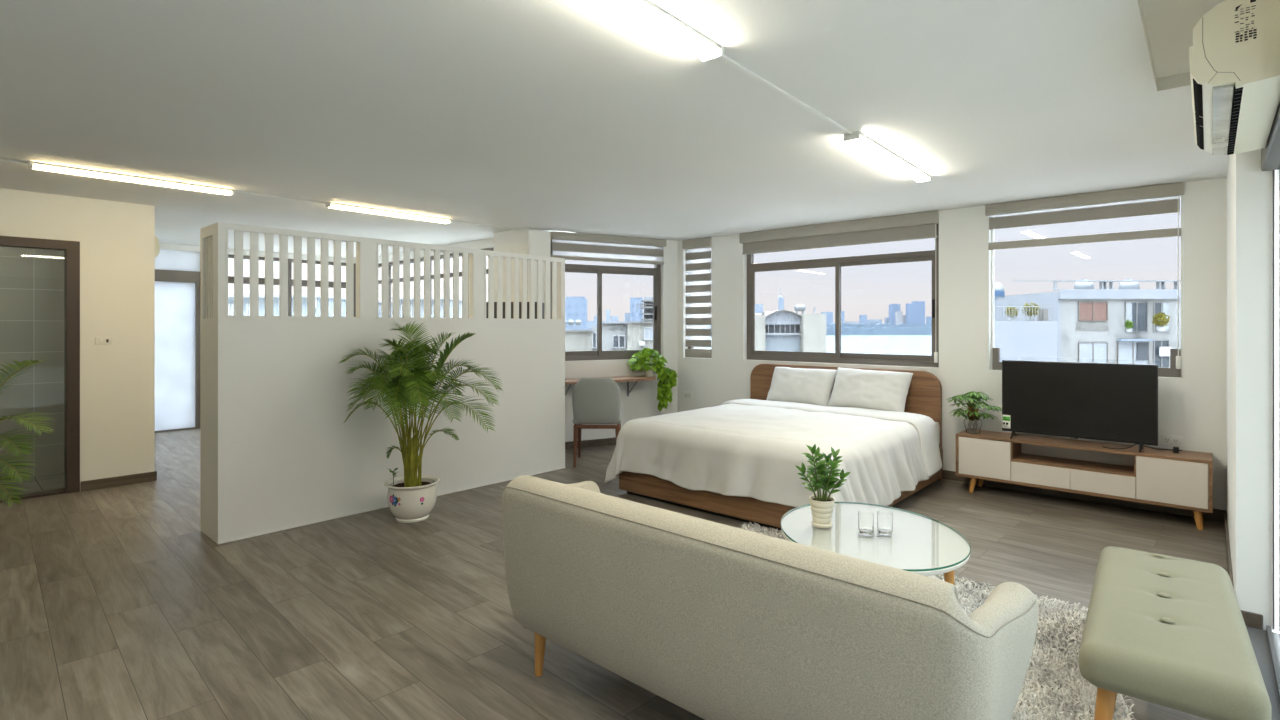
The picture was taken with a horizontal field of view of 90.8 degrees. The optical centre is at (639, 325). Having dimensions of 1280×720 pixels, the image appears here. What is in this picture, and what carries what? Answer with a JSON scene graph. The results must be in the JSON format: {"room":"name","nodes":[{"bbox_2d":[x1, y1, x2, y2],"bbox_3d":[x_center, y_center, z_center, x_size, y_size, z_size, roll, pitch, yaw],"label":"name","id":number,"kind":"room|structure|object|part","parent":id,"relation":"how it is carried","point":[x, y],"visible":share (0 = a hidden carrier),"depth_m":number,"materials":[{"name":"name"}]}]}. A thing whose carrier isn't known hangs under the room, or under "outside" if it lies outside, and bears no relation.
{"room":"studio apartment","nodes":[
{"label":"studio apartment","id":0,"kind":"room"},
{"bbox_2d":[0,247,63,479],"bbox_3d":[-6.372,0.160,5.476,0.120,2.580,2.800,0,0,42],"label":"wall","id":1,"kind":"structure","parent":0,"point":[31,280],"depth_m":6.03,"materials":[{"name":"grey tile"}]},
{"bbox_2d":[0,188,154,490],"bbox_3d":[-5.606,0.160,4.886,0.150,2.580,2.950,0,0,42],"label":"wall","id":2,"kind":"structure","parent":0,"point":[116,239],"depth_m":5.70,"materials":[{"name":"white paint"}]},
{"bbox_2d":[0,236,79,502],"bbox_3d":[-5.484,0.355,5.012,0.162,2.190,1.540,0,0,42],"label":"door","id":3,"kind":"structure","parent":2,"relation":"in","point":[71,249],"depth_m":5.49,"materials":[{"name":"brown wood"}]},
{"bbox_2d":[95,337,111,344],"bbox_3d":[-4.805,0.132,5.652,0.013,0.070,0.115,0,0,42],"label":"light switch","id":4,"kind":"object","parent":2,"relation":"attached to","point":[98,340],"visible":1,"depth_m":5.65,"materials":[{"name":"white plastic"}]},
{"bbox_2d":[81,471,156,490],"bbox_3d":[-4.783,1.407,5.787,0.165,0.085,0.540,0,0,42],"label":"baseboard","id":5,"kind":"structure","parent":2,"relation":"attached to","point":[148,476],"depth_m":5.72,"materials":[{"name":"brown wood"}]},
{"bbox_2d":[159,243,355,263],"bbox_3d":[-5.904,0.160,9.430,0.200,2.580,3.400,0,0,42],"label":"wall","id":6,"kind":"structure","parent":0,"point":[165,246],"depth_m":9.22,"materials":[{"name":"white paint"}]},
{"bbox_2d":[155,249,199,432],"bbox_3d":[-6.629,0.200,8.596,0.120,2.500,1.050,0,0,42],"label":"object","id":7,"kind":"structure","parent":6,"relation":"in","point":[177,273],"depth_m":8.78,"materials":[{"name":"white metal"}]},
{"bbox_3d":[-6.633,-0.910,8.600,0.070,0.280,1.050,0,0,42],"label":"panel","id":8,"kind":"part","parent":7,"relation":"part of","materials":[{"name":"white glass"}]},
{"bbox_2d":[228,254,355,316],"bbox_3d":[-5.533,-0.075,9.843,0.080,1.950,2.150,0,0,42],"label":"window","id":9,"kind":"structure","parent":6,"relation":"in","point":[246,280],"depth_m":9.87,"materials":[{"name":"brown metal"}]},
{"bbox_2d":[200,222,564,543],"bbox_3d":[-1.939,0.380,5.457,0.431,2.140,3.039,0,0,42],"label":"wall partition","id":10,"kind":"structure","parent":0,"point":[277,451],"depth_m":4.78,"materials":[{"name":"white paint"}]},
{"bbox_2d":[218,467,564,543],"bbox_3d":[-1.780,1.444,5.314,0.008,0.012,3.039,0,0,42],"label":"trim","id":11,"kind":"structure","parent":10,"relation":"attached to","point":[562,467],"depth_m":4.80,"materials":[{"name":"white paint"}]},
{"bbox_2d":[378,238,493,263],"bbox_3d":[-3.158,0.160,9.378,4.350,2.580,0.200,0,0,42],"label":"wall","id":12,"kind":"structure","parent":0,"point":[485,243],"depth_m":8.54,"materials":[{"name":"white paint"}]},
{"bbox_2d":[378,247,493,317],"bbox_3d":[-3.035,-0.060,9.267,3.920,1.920,0.080,0,0,42],"label":"window","id":13,"kind":"structure","parent":12,"relation":"in","point":[489,249],"depth_m":9.37,"materials":[{"name":"brown metal"}]},
{"bbox_2d":[494,227,543,301],"bbox_3d":[-1.375,0.161,7.602,0.675,2.579,0.450,0,0,42],"label":"wall column","id":14,"kind":"structure","parent":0,"point":[511,241],"depth_m":7.42,"materials":[{"name":"white paint"}]},
{"bbox_2d":[528,230,677,441],"bbox_3d":[-0.443,0.175,7.769,1.998,2.550,0.200,0,0,-28],"label":"wall","id":15,"kind":"structure","parent":0,"point":[642,401],"depth_m":7.84,"materials":[{"name":"white paint"}]},
{"bbox_2d":[565,437,615,449],"bbox_3d":[-0.398,1.407,7.672,1.984,0.085,0.014,0,0,-28],"label":"baseboard","id":16,"kind":"structure","parent":15,"relation":"attached to","point":[606,441],"depth_m":7.58,"materials":[{"name":"brown wood"}]},
{"bbox_2d":[550,240,660,360],"bbox_3d":[-0.417,-0.343,7.782,1.521,1.515,0.082,0,0,-28],"label":"window","id":17,"kind":"structure","parent":15,"relation":"in","point":[613,309],"depth_m":7.79,"materials":[{"name":"clear glass"}]},
{"bbox_3d":[-0.767,-0.170,7.616,0.553,0.950,0.006,0,0,-28],"label":"pane","id":18,"kind":"part","parent":17,"relation":"part of","materials":[{"name":"clear glass"}]},
{"bbox_3d":[-0.767,-0.165,7.616,0.637,1.050,0.024,0,0,-28],"label":"sash","id":19,"kind":"part","parent":17,"relation":"part of","materials":[{"name":"brown metal"}]},
{"bbox_3d":[-0.420,-0.895,7.787,1.411,0.310,0.006,0,0,-28],"label":"pane","id":20,"kind":"part","parent":17,"relation":"part of","materials":[{"name":"clear glass"}]},
{"bbox_2d":[550,231,665,264],"bbox_3d":[-0.361,-0.939,7.700,1.541,0.318,0.090,0,0,-28],"label":"zebra blind","id":21,"kind":"object","parent":17,"relation":"attached to","point":[554,235],"visible":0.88,"depth_m":7.66,"materials":[{"name":"beige fabric"}]},
{"bbox_3d":[-0.364,-0.802,7.698,1.511,0.045,0.022,0,0,-28],"label":"rail","id":22,"kind":"part","parent":21,"relation":"part of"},
{"bbox_3d":[-0.149,-0.165,7.913,0.816,1.050,0.024,0,0,-28],"label":"sash","id":23,"kind":"part","parent":17,"relation":"part of","materials":[{"name":"brown metal"}]},
{"bbox_3d":[-0.149,-0.170,7.913,0.732,0.950,0.006,0,0,-28],"label":"pane","id":24,"kind":"part","parent":17,"relation":"part of","materials":[{"name":"clear glass"}]},
{"bbox_2d":[565,375,655,395],"bbox_3d":[-0.486,0.745,7.405,1.536,0.250,0.399,0,0,-28],"label":"desk","id":25,"kind":"object","parent":15,"relation":"attached to","point":[627,379],"visible":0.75,"depth_m":7.45,"materials":[{"name":"brown wood"}]},
{"bbox_2d":[645,369,655,376],"bbox_3d":[0.129,0.564,7.770,0.148,0.112,0.148,0,0,42],"label":"pot","id":26,"kind":"object","parent":25,"relation":"on","point":[648,373],"depth_m":7.71,"materials":[{"name":"white ceramic"}]},
{"bbox_2d":[628,348,677,411],"bbox_3d":[0.131,0.660,7.752,0.527,0.789,0.434,0,0,42],"label":"pothos","id":27,"kind":"object","parent":25,"relation":"on","point":[664,388],"visible":1,"depth_m":7.69,"materials":[{"name":"green plant"}]},
{"bbox_2d":[0,428,1227,719],"bbox_3d":[-2.254,1.504,5.250,11.220,0.132,8.380,0,0,42],"label":"floor","id":28,"kind":"structure","parent":0,"point":[116,604],"depth_m":3.36,"materials":[{"name":"grey wood"}]},
{"bbox_2d":[0,359,56,506],"bbox_3d":[-4.453,0.815,4.121,1.117,1.269,0.442,0,0,1],"label":"potted palm","id":29,"kind":"object","parent":28,"relation":"on","point":[34,423],"visible":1,"depth_m":4.11,"materials":[{"name":"plant"}]},
{"bbox_2d":[384,475,439,522],"bbox_3d":[-1.719,1.310,4.768,0.396,0.280,0.396,0,0,42],"label":"pot","id":30,"kind":"object","parent":28,"relation":"on","point":[409,500],"depth_m":4.65,"materials":[{"name":"white ceramic"}]},
{"bbox_2d":[340,321,501,522],"bbox_3d":[-1.623,0.700,4.617,1.217,1.500,0.804,0,0,-3],"label":"potted palm","id":31,"kind":"object","parent":28,"relation":"on","point":[411,497],"visible":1,"depth_m":4.62,"materials":[{"name":"plant"}]},
{"bbox_2d":[486,302,544,318],"bbox_3d":[-1.384,0.600,6.616,0.760,1.700,0.315,0,0,0],"label":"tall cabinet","id":32,"kind":"object","parent":28,"relation":"on","point":[495,303],"visible":0.07,"depth_m":6.48,"materials":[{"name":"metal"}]},
{"bbox_3d":[-1.572,0.575,6.484,0.368,1.610,0.017,0,0,0],"label":"door","id":33,"kind":"part","parent":32,"relation":"part of","materials":[{"name":"beige wood"}]},
{"bbox_3d":[-1.196,0.575,6.484,0.368,1.610,0.017,0,0,0],"label":"door","id":34,"kind":"part","parent":32,"relation":"part of","materials":[{"name":"beige wood"}]},
{"bbox_2d":[572,378,620,467],"bbox_3d":[-0.447,0.989,6.680,0.504,0.926,0.599,0,0,0],"label":"desk chair","id":35,"kind":"object","parent":28,"relation":"on","point":[594,400],"visible":0.98,"depth_m":6.46,"materials":[{"name":"grey fabric"}]},
{"bbox_3d":[-0.662,1.237,6.492,0.046,0.429,0.093,0,0,0],"label":"leg","id":36,"kind":"part","parent":35,"relation":"part of","materials":[{"name":"brown wood"}]},
{"bbox_3d":[-0.662,1.238,6.940,0.046,0.428,0.078,0,0,0],"label":"leg","id":37,"kind":"part","parent":35,"relation":"part of","materials":[{"name":"brown wood"}]},
{"bbox_3d":[-0.447,0.767,6.481,0.502,0.483,0.201,0,0,0],"label":"backrest","id":38,"kind":"part","parent":35,"relation":"part of","materials":[{"name":"grey fabric"}]},
{"bbox_3d":[-0.447,0.983,6.745,0.504,0.079,0.448,0,0,0],"label":"seat","id":39,"kind":"part","parent":35,"relation":"part of","materials":[{"name":"grey fabric"}]},
{"bbox_3d":[-0.447,1.039,6.723,0.476,0.038,0.455,0,0,0],"label":"seat frame","id":40,"kind":"part","parent":35,"relation":"part of","materials":[{"name":"brown wood"}]},
{"bbox_3d":[-0.232,1.237,6.492,0.046,0.429,0.093,0,0,0],"label":"leg","id":41,"kind":"part","parent":35,"relation":"part of","materials":[{"name":"brown wood"}]},
{"bbox_2d":[502,475,1038,719],"bbox_3d":[0.324,1.039,2.317,1.909,0.826,0.744,0,0,42],"label":"sofa","id":42,"kind":"object","parent":28,"relation":"on","point":[714,620],"visible":1,"depth_m":1.85,"materials":[{"name":"beige fabric"}]},
{"bbox_3d":[-0.419,1.363,2.640,0.053,0.178,0.062,0,0,42],"label":"leg","id":43,"kind":"part","parent":42,"relation":"part of","materials":[{"name":"brown wood"}]},
{"bbox_2d":[619,364,942,529],"bbox_3d":[1.292,0.941,5.760,2.095,1.018,2.405,0,0,42],"label":"bed","id":44,"kind":"object","parent":28,"relation":"on","point":[924,396],"visible":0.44,"depth_m":5.29,"materials":[{"name":"brown wood"}]},
{"bbox_3d":[2.068,0.941,6.639,2.070,1.018,0.060,0,0,42],"label":"headboard","id":45,"kind":"part","parent":44,"relation":"part of","materials":[{"name":"brown wood"}]},
{"bbox_3d":[2.049,1.282,5.057,0.030,0.265,2.314,0,0,42],"label":"rail","id":46,"kind":"part","parent":44,"relation":"part of","materials":[{"name":"brown wood"}]},
{"bbox_2d":[935,422,939,442],"bbox_3d":[1.322,1.016,5.685,1.950,0.282,2.325,0,0,42],"label":"mattress","id":47,"kind":"object","parent":44,"relation":"on","point":[936,423],"visible":0.05,"depth_m":5.86,"materials":[{"name":"white fabric"}]},
{"bbox_2d":[604,399,941,507],"bbox_3d":[1.190,1.093,5.536,2.199,0.634,2.197,0,0,42],"label":"duvet","id":48,"kind":"object","parent":47,"relation":"on","point":[753,448],"visible":0.96,"depth_m":4.91,"materials":[{"name":"white fabric"}]},
{"bbox_2d":[766,367,836,405],"bbox_3d":[1.702,0.649,6.689,0.726,0.405,0.329,0,0,42],"label":"pillow","id":49,"kind":"object","parent":47,"relation":"on","point":[799,385],"visible":0.87,"depth_m":6.55,"materials":[{"name":"white fabric"}]},
{"bbox_2d":[827,367,912,411],"bbox_3d":[2.239,0.635,6.171,0.773,0.419,0.355,0,0,42],"label":"pillow","id":50,"kind":"object","parent":47,"relation":"on","point":[857,388],"visible":0.9,"depth_m":6.04,"materials":[{"name":"white fabric"}]},
{"bbox_2d":[737,522,1135,719],"bbox_3d":[1.085,1.426,3.146,2.406,0.047,1.809,0,0,42],"label":"shaggy rug","id":51,"kind":"object","parent":28,"relation":"on","point":[1054,687],"visible":0.1,"depth_m":2.65,"materials":[{"name":"grey fabric"}]},
{"bbox_2d":[780,502,970,584],"bbox_3d":[1.125,1.225,3.092,0.914,0.450,0.946,0,0,42],"label":"coffee table","id":52,"kind":"object","parent":51,"relation":"on","point":[917,544],"visible":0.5,"depth_m":3.00,"materials":[{"name":"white glass"}]},
{"bbox_2d":[796,444,849,527],"bbox_3d":[0.914,0.792,3.162,0.270,0.415,0.127,0,0,10],"label":"plant","id":53,"kind":"object","parent":52,"relation":"on","point":[822,505],"visible":1,"depth_m":3.13,"materials":[{"name":"green plant"}]},
{"bbox_3d":[0.912,0.922,3.163,0.126,0.118,0.126,0,0,42],"label":"pot","id":54,"kind":"part","parent":53,"relation":"part of","materials":[{"name":"beige ceramic"}]},
{"bbox_2d":[858,511,873,535],"bbox_3d":[1.089,0.950,3.041,0.072,0.099,0.072,0,0,42],"label":"drinking glass","id":55,"kind":"object","parent":52,"relation":"on","point":[865,518],"visible":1,"depth_m":3.01,"materials":[{"name":"clear glass"}]},
{"bbox_2d":[877,511,892,535],"bbox_3d":[1.181,0.950,3.041,0.072,0.099,0.072,0,0,42],"label":"drinking glass","id":56,"kind":"object","parent":52,"relation":"on","point":[884,518],"visible":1,"depth_m":3.01,"materials":[{"name":"clear glass"}]},
{"bbox_3d":[1.471,1.245,3.009,0.051,0.410,0.048,0,0,42],"label":"leg","id":57,"kind":"part","parent":52,"relation":"part of","materials":[{"name":"brown wood"}]},
{"bbox_2d":[956,430,1212,529],"bbox_3d":[3.523,1.200,5.128,1.675,0.505,0.375,0,0,42],"label":"console","id":58,"kind":"object","parent":28,"relation":"on","point":[1183,479],"visible":0.98,"depth_m":4.99,"materials":[{"name":"brown wood"}]},
{"bbox_3d":[2.902,1.381,5.499,0.060,0.143,0.053,0,0,42],"label":"leg","id":59,"kind":"part","parent":58,"relation":"part of","materials":[{"name":"brown wood"}]},
{"bbox_2d":[946,391,1001,433],"bbox_3d":[2.939,0.763,5.558,0.487,0.368,0.375,0,0,42],"label":"plant","id":60,"kind":"object","parent":58,"relation":"on","point":[972,421],"visible":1,"depth_m":5.55,"materials":[{"name":"green plant"}]},
{"bbox_3d":[3.088,1.381,5.705,0.060,0.142,0.048,0,0,42],"label":"leg","id":61,"kind":"part","parent":58,"relation":"part of","materials":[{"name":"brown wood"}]},
{"bbox_3d":[2.948,1.131,5.407,0.400,0.319,0.018,0,0,42],"label":"door","id":62,"kind":"part","parent":58,"relation":"part of","materials":[{"name":"white wood"}]},
{"bbox_3d":[3.252,1.212,5.133,0.410,0.159,0.018,0,0,42],"label":"drawer","id":63,"kind":"part","parent":58,"relation":"part of","materials":[{"name":"white wood"}]},
{"bbox_2d":[1002,360,1157,451],"bbox_3d":[3.495,0.620,5.073,1.037,0.656,0.189,0,0,42],"label":"television","id":64,"kind":"object","parent":58,"relation":"on","point":[1075,400],"visible":1,"depth_m":5.03,"materials":[{"name":"black plastic"}]},
{"bbox_2d":[1003,417,1009,427],"bbox_3d":[3.128,0.824,5.389,0.049,0.085,0.001,0,0,42],"label":"sticker","id":65,"kind":"object","parent":64,"relation":"attached to","point":[1006,420],"depth_m":5.39,"materials":[{"name":"paper"}]},
{"bbox_3d":[3.558,1.212,4.858,0.406,0.159,0.018,0,0,42],"label":"drawer","id":66,"kind":"part","parent":58,"relation":"part of","materials":[{"name":"white wood"}]},
{"bbox_3d":[3.643,1.131,5.261,1.631,0.323,0.008,0,0,42],"label":"panel","id":67,"kind":"part","parent":58,"relation":"part of","materials":[{"name":"white wood"}]},
{"bbox_2d":[1102,444,1181,452],"bbox_3d":[3.814,0.923,4.800,0.482,0.048,0.090,0,0,23],"label":"power cable","id":68,"kind":"object","parent":58,"relation":"on","point":[1175,449],"visible":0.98,"depth_m":4.76,"materials":[{"name":"black plastic"}]},
{"bbox_3d":[3.860,1.131,4.585,0.400,0.319,0.018,0,0,42],"label":"door","id":69,"kind":"part","parent":58,"relation":"part of","materials":[{"name":"white wood"}]},
{"bbox_3d":[3.993,1.381,4.516,0.060,0.143,0.053,0,0,42],"label":"leg","id":70,"kind":"part","parent":58,"relation":"part of","materials":[{"name":"brown wood"}]},
{"bbox_2d":[1079,546,1270,719],"bbox_3d":[1.973,1.232,2.375,0.450,0.442,1.250,0,0,39],"label":"upholstered bench","id":71,"kind":"object","parent":28,"relation":"on","point":[1171,632],"visible":1,"depth_m":2.05,"materials":[{"name":"green fabric"}]},
{"bbox_3d":[1.507,1.312,2.053,0.104,0.283,0.053,0,0,-25],"label":"leg","id":72,"kind":"part","parent":71,"relation":"part of","materials":[{"name":"brown wood"}]},
{"bbox_2d":[0,0,1228,257],"bbox_3d":[-2.254,-1.200,5.250,11.220,0.200,8.380,0,0,42],"label":"ceiling","id":73,"kind":"structure","parent":0,"point":[572,116],"depth_m":3.19,"materials":[{"name":"paint"}]},
{"bbox_2d":[0,159,27,163],"bbox_3d":[-4.903,-1.124,3.650,0.025,0.012,1.955,0,0,43],"label":"cable","id":74,"kind":"object","parent":73,"relation":"attached to","point":[4,160],"visible":1,"depth_m":4.31,"materials":[{"name":"white plastic"}]},
{"bbox_2d":[28,161,234,195],"bbox_3d":[-3.804,-1.110,4.808,0.094,0.040,1.229,0,0,42],"label":"recessed light","id":75,"kind":"object","parent":73,"relation":"in","point":[31,165],"visible":1,"depth_m":4.72,"materials":[{"name":"white plastic"}]},
{"bbox_2d":[235,190,326,203],"bbox_3d":[-3.127,-1.124,5.522,0.022,0.012,0.731,0,0,42],"label":"cable","id":76,"kind":"object","parent":73,"relation":"attached to","point":[235,190],"visible":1,"depth_m":5.49,"materials":[{"name":"white plastic"}]},
{"bbox_2d":[325,202,451,223],"bbox_3d":[-2.448,-1.110,6.252,0.094,0.040,1.254,0,0,42],"label":"recessed light","id":77,"kind":"object","parent":73,"relation":"in","point":[328,205],"visible":1,"depth_m":6.17,"materials":[{"name":"white plastic"}]},
{"bbox_2d":[452,220,516,229],"bbox_3d":[-1.733,-1.124,7.038,0.022,0.012,0.863,0,0,42],"label":"cable","id":78,"kind":"object","parent":73,"relation":"attached to","point":[452,220],"visible":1,"depth_m":7.02,"materials":[{"name":"white plastic"}]},
{"bbox_2d":[598,0,722,62],"bbox_3d":[-0.114,-1.080,2.034,0.094,0.040,1.268,0,0,40],"label":"recessed light","id":79,"kind":"object","parent":73,"relation":"in","point":[644,13],"visible":1,"depth_m":2.26,"materials":[{"name":"white plastic"}]},
{"bbox_2d":[720,54,852,134],"bbox_3d":[0.749,-1.094,3.054,0.024,0.012,1.391,0,0,40],"label":"cable","id":80,"kind":"object","parent":73,"relation":"attached to","point":[726,59],"visible":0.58,"depth_m":2.94,"materials":[{"name":"white plastic"}]},
{"bbox_2d":[843,131,930,182],"bbox_3d":[1.646,-1.080,4.117,0.094,0.040,1.380,0,0,40],"label":"fluorescent light","id":81,"kind":"object","parent":73,"relation":"in","point":[857,139],"visible":1,"depth_m":3.97,"materials":[{"name":"white plastic"}]},
{"bbox_2d":[678,177,1226,510],"bbox_3d":[2.550,0.175,6.426,5.660,2.550,0.200,0,0,42],"label":"wall","id":82,"kind":"structure","parent":0,"point":[1193,407],"depth_m":5.81,"materials":[{"name":"white paint"}]},
{"bbox_2d":[684,391,691,397],"bbox_3d":[0.611,0.875,8.033,0.130,0.075,0.010,0,0,42],"label":"wall outlet","id":83,"kind":"object","parent":82,"relation":"attached to","point":[686,394],"visible":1,"depth_m":8.02,"materials":[{"name":"white plastic"}]},
{"bbox_2d":[688,247,711,348],"bbox_3d":[0.808,-0.347,8.037,0.445,1.505,0.060,0,0,42],"label":"window","id":84,"kind":"structure","parent":82,"relation":"in","point":[710,248],"depth_m":8.06,"materials":[{"name":"clear glass"}]},
{"bbox_2d":[682,237,711,357],"bbox_3d":[0.734,-0.347,7.956,0.445,1.495,0.090,0,0,42],"label":"zebra blind","id":85,"kind":"object","parent":84,"relation":"attached to","point":[699,243],"visible":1,"depth_m":7.95,"materials":[{"name":"beige fabric"}]},
{"bbox_3d":[0.736,0.345,7.954,0.415,0.110,0.022,0,0,42],"label":"rail","id":86,"kind":"part","parent":85,"relation":"part of","materials":[{"name":"grey fabric"}]},
{"bbox_2d":[747,224,938,366],"bbox_3d":[2.109,-0.350,6.830,2.185,1.500,0.070,0,0,42],"label":"window","id":87,"kind":"structure","parent":82,"relation":"in","point":[873,303],"depth_m":6.74,"materials":[{"name":"clear glass"}]},
{"bbox_3d":[1.735,-0.175,7.145,1.014,0.930,0.006,0,0,42],"label":"pane","id":88,"kind":"part","parent":87,"relation":"part of","materials":[{"name":"clear glass"}]},
{"bbox_3d":[1.735,-0.170,7.145,1.098,1.030,0.024,0,0,42],"label":"sash","id":89,"kind":"part","parent":87,"relation":"part of","materials":[{"name":"brown metal"}]},
{"bbox_2d":[739,210,938,362],"bbox_3d":[2.028,-0.374,6.762,2.215,1.448,0.090,0,0,42],"label":"zebra blind","id":90,"kind":"object","parent":87,"relation":"attached to","point":[921,225],"visible":1,"depth_m":6.58,"materials":[{"name":"beige fabric"}]},
{"bbox_3d":[2.030,-0.855,6.760,2.185,0.020,0.022,0,0,42],"label":"rail","id":91,"kind":"part","parent":90,"relation":"part of","materials":[{"name":"grey fabric"}]},
{"bbox_3d":[2.822,-0.340,6.019,0.005,1.280,0.006,0,0,42],"label":"cord","id":92,"kind":"part","parent":90,"relation":"part of","materials":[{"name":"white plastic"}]},
{"bbox_3d":[2.109,-0.892,6.830,2.075,0.315,0.006,0,0,42],"label":"pane","id":93,"kind":"part","parent":87,"relation":"part of","materials":[{"name":"clear glass"}]},
{"bbox_3d":[2.510,-0.175,6.486,0.935,0.930,0.006,0,0,42],"label":"pane","id":94,"kind":"part","parent":87,"relation":"part of","materials":[{"name":"clear glass"}]},
{"bbox_3d":[2.510,-0.170,6.486,1.019,1.030,0.024,0,0,42],"label":"sash","id":95,"kind":"part","parent":87,"relation":"part of","materials":[{"name":"clear glass"}]},
{"bbox_3d":[2.859,-0.170,6.144,0.024,0.180,0.018,0,0,42],"label":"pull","id":96,"kind":"part","parent":87,"relation":"part of","materials":[{"name":"black plastic"}]},
{"bbox_2d":[942,470,1225,521],"bbox_3d":[2.417,1.407,6.402,5.177,0.085,0.014,0,0,42],"label":"baseboard","id":97,"kind":"structure","parent":82,"relation":"attached to","point":[1218,515],"depth_m":5.21,"materials":[{"name":"brown wood"}]},
{"bbox_2d":[991,196,1182,377],"bbox_3d":[3.736,-0.350,5.364,1.335,1.500,0.070,0,0,42],"label":"window","id":98,"kind":"structure","parent":82,"relation":"in","point":[1115,302],"depth_m":5.31,"materials":[{"name":"clear glass"}]},
{"bbox_2d":[985,182,1182,368],"bbox_3d":[3.660,-0.384,5.291,1.360,1.428,0.090,0,0,42],"label":"zebra blind","id":99,"kind":"object","parent":98,"relation":"attached to","point":[1171,189],"visible":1,"depth_m":5.21,"materials":[{"name":"beige fabric"}]},
{"bbox_3d":[3.662,-0.723,5.289,1.330,0.065,0.022,0,0,42],"label":"rail","id":100,"kind":"part","parent":99,"relation":"part of","materials":[{"name":"grey fabric"}]},
{"bbox_3d":[4.129,-0.361,4.841,0.005,1.282,0.006,0,0,42],"label":"cord","id":101,"kind":"part","parent":99,"relation":"part of","materials":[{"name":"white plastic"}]},
{"bbox_2d":[1161,435,1181,445],"bbox_3d":[4.109,0.885,4.878,0.125,0.075,0.010,0,0,42],"label":"wall outlet","id":102,"kind":"object","parent":82,"relation":"attached to","point":[1165,439],"visible":1,"depth_m":4.88,"materials":[{"name":"white plastic"}]},
{"bbox_2d":[1227,149,1277,632],"bbox_3d":[3.731,0.175,3.752,0.323,2.550,2.190,0,0,42],"label":"window","id":103,"kind":"structure","parent":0,"point":[1249,188],"depth_m":3.01,"materials":[{"name":"white paint"}]},
{"bbox_2d":[1224,511,1262,629],"bbox_3d":[3.631,1.407,3.823,0.107,0.085,2.190,0,0,42],"label":"baseboard","id":104,"kind":"structure","parent":103,"relation":"attached to","point":[1254,620],"depth_m":3.02,"materials":[{"name":"brown wood"}]},
{"bbox_3d":[-5.945,0.160,7.078,3.290,2.580,0.150,0,0,42],"label":"wall","id":105,"kind":"structure","parent":0,"visible":0},
{"bbox_2d":[155,236,159,256],"bbox_3d":[-5.536,-0.857,6.964,0.850,0.300,0.226,0,0,42],"label":"air conditioner","id":106,"kind":"object","parent":105,"relation":"attached to","point":[157,246],"visible":0.05,"depth_m":6.75,"materials":[{"name":"beige plastic"}]},
{"bbox_3d":[1.091,-0.998,0.760,0.237,0.323,5.790,0,0,42],"label":"lintel","id":107,"kind":"object","parent":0,"visible":0},
{"bbox_2d":[1189,0,1279,154],"bbox_3d":[2.231,-0.899,2.377,0.226,0.300,1.082,0,0,42],"label":"air conditioner","id":108,"kind":"object","parent":107,"relation":"attached to","point":[1234,55],"visible":1,"depth_m":2.02,"materials":[{"name":"beige plastic"}]},
{"bbox_2d":[1246,102,1279,719],"bbox_3d":[1.037,0.307,0.807,0.200,2.285,5.788,0,0,42],"label":"wall","id":109,"kind":"structure","parent":107,"relation":"attached to","point":[1265,643],"depth_m":2.88,"materials":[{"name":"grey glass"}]},
{"bbox_3d":[1.041,0.338,0.795,0.010,2.135,5.775,0,0,42],"label":"glass","id":110,"kind":"part","parent":109,"relation":"part of","materials":[{"name":"glass"}]},
{"label":"outside","id":111,"kind":"structure","parent":0,"visible":0},
{"bbox_3d":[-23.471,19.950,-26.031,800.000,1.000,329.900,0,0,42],"label":"ground","id":112,"kind":"structure","parent":111,"visible":0},
{"bbox_2d":[228,295,392,316],"bbox_3d":[-15.596,9.097,29.900,4.821,20.707,8.600,0,0,0],"label":"house","id":113,"kind":"structure","parent":112,"relation":"on","point":[246,298],"depth_m":26.00,"materials":[{"name":"white"}]},
{"bbox_2d":[391,297,461,317],"bbox_3d":[-10.388,9.047,33.900,2.710,20.805,8.600,0,0,0],"label":"house","id":114,"kind":"structure","parent":112,"relation":"on","point":[400,298],"depth_m":30.00,"materials":[{"name":"white"}]}
]}

